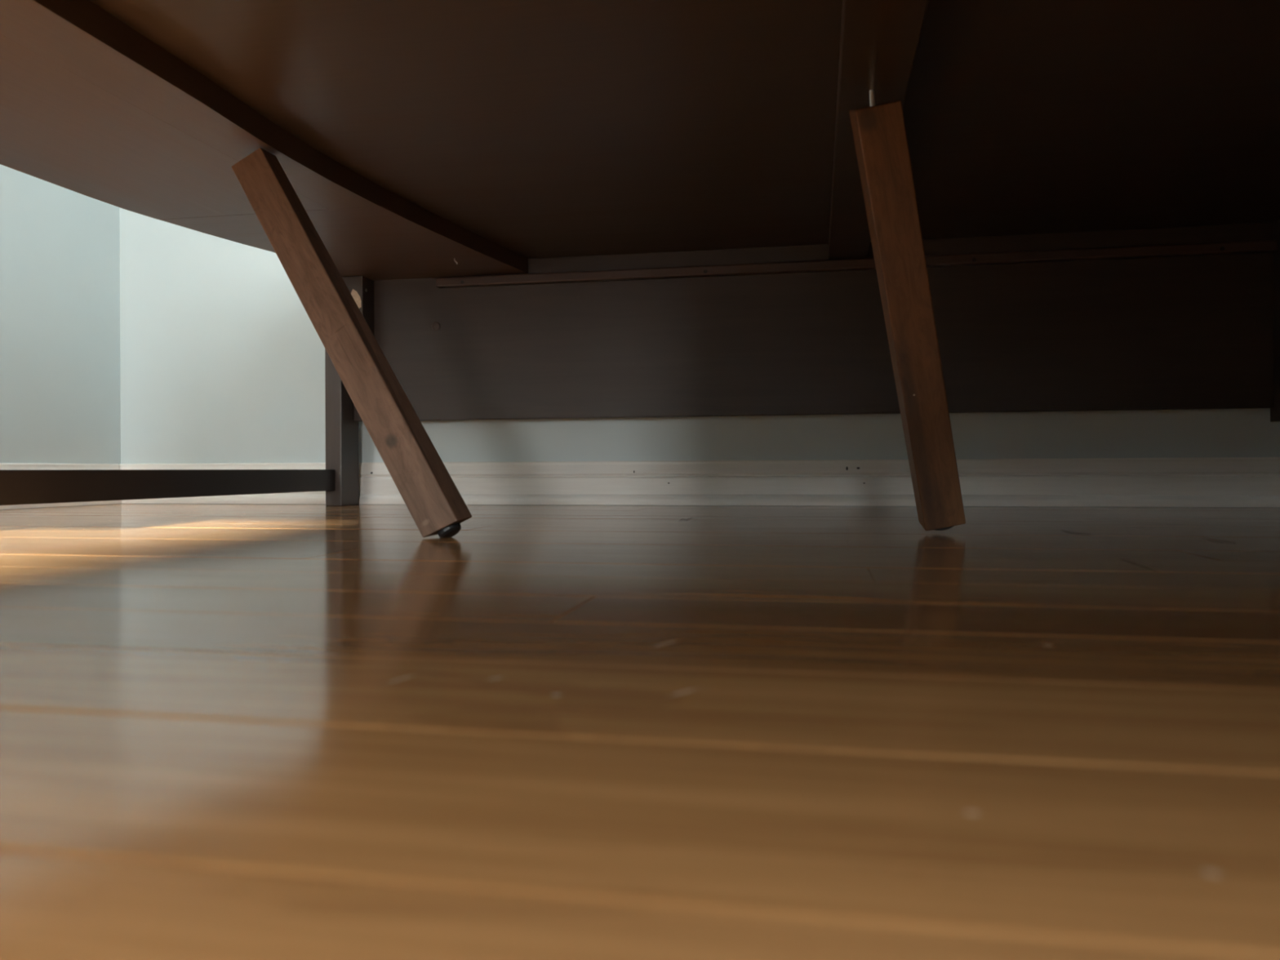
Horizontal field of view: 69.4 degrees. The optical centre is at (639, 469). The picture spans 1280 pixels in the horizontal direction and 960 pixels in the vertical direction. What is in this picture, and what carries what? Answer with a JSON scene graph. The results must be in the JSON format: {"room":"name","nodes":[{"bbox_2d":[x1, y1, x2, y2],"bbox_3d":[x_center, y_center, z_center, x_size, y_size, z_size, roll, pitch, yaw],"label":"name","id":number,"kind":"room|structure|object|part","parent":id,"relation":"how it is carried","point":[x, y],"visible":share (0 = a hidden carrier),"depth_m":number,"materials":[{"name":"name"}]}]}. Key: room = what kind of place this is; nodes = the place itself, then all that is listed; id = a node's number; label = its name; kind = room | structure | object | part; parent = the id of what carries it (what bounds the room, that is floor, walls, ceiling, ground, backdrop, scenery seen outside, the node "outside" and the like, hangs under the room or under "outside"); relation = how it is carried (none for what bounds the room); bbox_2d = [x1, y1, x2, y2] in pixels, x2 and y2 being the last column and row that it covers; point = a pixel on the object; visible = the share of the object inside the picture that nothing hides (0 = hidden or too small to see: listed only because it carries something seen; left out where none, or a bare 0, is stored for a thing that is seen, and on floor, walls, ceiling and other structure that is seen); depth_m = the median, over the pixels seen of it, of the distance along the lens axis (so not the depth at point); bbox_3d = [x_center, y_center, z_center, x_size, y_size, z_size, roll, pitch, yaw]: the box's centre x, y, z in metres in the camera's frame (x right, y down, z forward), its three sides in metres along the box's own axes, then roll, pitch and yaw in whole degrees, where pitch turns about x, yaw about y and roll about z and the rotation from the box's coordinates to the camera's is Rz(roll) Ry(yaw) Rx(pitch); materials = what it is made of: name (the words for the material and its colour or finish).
{"room":"living room","nodes":[
{"label":"living room","id":0,"kind":"room"},
{"bbox_2d":[0,164,120,464],"bbox_3d":[-1.730,-1.212,-1.205,0.100,2.630,6.388,0,0,11],"label":"wall","id":1,"kind":"structure","parent":0,"point":[60,390],"depth_m":1.76,"materials":[{"name":"paint"}]},
{"bbox_2d":[0,462,121,509],"bbox_3d":[-1.659,0.031,-1.173,0.018,0.082,6.276,0,0,11],"label":"baseboard","id":2,"kind":"structure","parent":1,"relation":"attached to","point":[3,466],"depth_m":1.75,"materials":[{"name":"paint"}]},
{"bbox_3d":[-1.653,0.062,-1.177,0.007,0.020,6.269,0,0,11],"label":"shoe molding","id":3,"kind":"part","parent":2,"relation":"part of","materials":[{"name":"paint"}]},
{"bbox_2d":[0,503,1279,959],"bbox_3d":[-0.282,0.092,-1.428,2.818,0.050,6.288,0,0,11],"label":"floor","id":4,"kind":"structure","parent":0,"point":[228,731],"depth_m":0.23,"materials":[{"name":"brown wood"}]},
{"bbox_2d":[0,0,1279,537],"bbox_3d":[0.166,-0.175,0.772,1.930,0.483,1.757,0,0,11],"label":"table","id":5,"kind":"object","parent":4,"relation":"on","point":[922,211],"visible":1,"depth_m":1.13,"materials":[{"name":"wood"}]},
{"bbox_3d":[-0.514,-0.376,0.656,0.076,0.028,1.268,0,0,11],"label":"mounting rail","id":6,"kind":"part","parent":5,"relation":"part of","materials":[{"name":"brown wood"}]},
{"bbox_3d":[-0.570,-0.147,1.770,0.033,0.430,0.068,0,0,11],"label":"post","id":7,"kind":"part","parent":5,"relation":"part of","materials":[{"name":"black metal"}]},
{"bbox_3d":[-0.315,-0.148,0.982,0.045,0.514,0.030,-34,-17,9],"label":"leg","id":8,"kind":"part","parent":5,"relation":"part of","materials":[{"name":"brown wood"}]},
{"bbox_3d":[0.233,-0.245,1.637,1.595,0.297,0.015,0,0,11],"label":"panel","id":9,"kind":"part","parent":5,"relation":"part of","materials":[{"name":"black wood"}]},
{"bbox_3d":[0.267,-0.147,0.917,0.043,0.422,0.039,-11,10,8],"label":"leg","id":10,"kind":"part","parent":5,"relation":"part of","materials":[{"name":"brown wood"}]},
{"bbox_3d":[0.870,-0.236,0.667,0.018,0.319,1.685,0,0,11],"label":"panel","id":11,"kind":"part","parent":5,"relation":"part of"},
{"bbox_2d":[1120,556,1160,570],"bbox_3d":[0.342,0.064,0.634,0.001,0.001,0.092,0,0,13],"label":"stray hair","id":12,"kind":"object","parent":4,"relation":"on","point":[1121,557],"visible":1,"depth_m":0.63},
{"bbox_2d":[120,207,1279,506],"bbox_3d":[0.113,-1.220,1.747,2.620,2.630,0.100,0,0,11],"label":"wall","id":13,"kind":"structure","parent":0,"point":[222,360],"depth_m":1.85,"materials":[{"name":"paint"}]},
{"bbox_2d":[119,457,1279,507],"bbox_3d":[0.107,0.024,1.688,2.420,0.082,0.018,0,0,11],"label":"baseboard","id":14,"kind":"structure","parent":13,"relation":"attached to","point":[1234,482],"depth_m":1.65,"materials":[{"name":"paint"}]},
{"bbox_3d":[0.106,0.055,1.683,2.420,0.020,0.007,0,0,11],"label":"shoe molding","id":15,"kind":"part","parent":14,"relation":"part of","materials":[{"name":"paint"}]}
]}

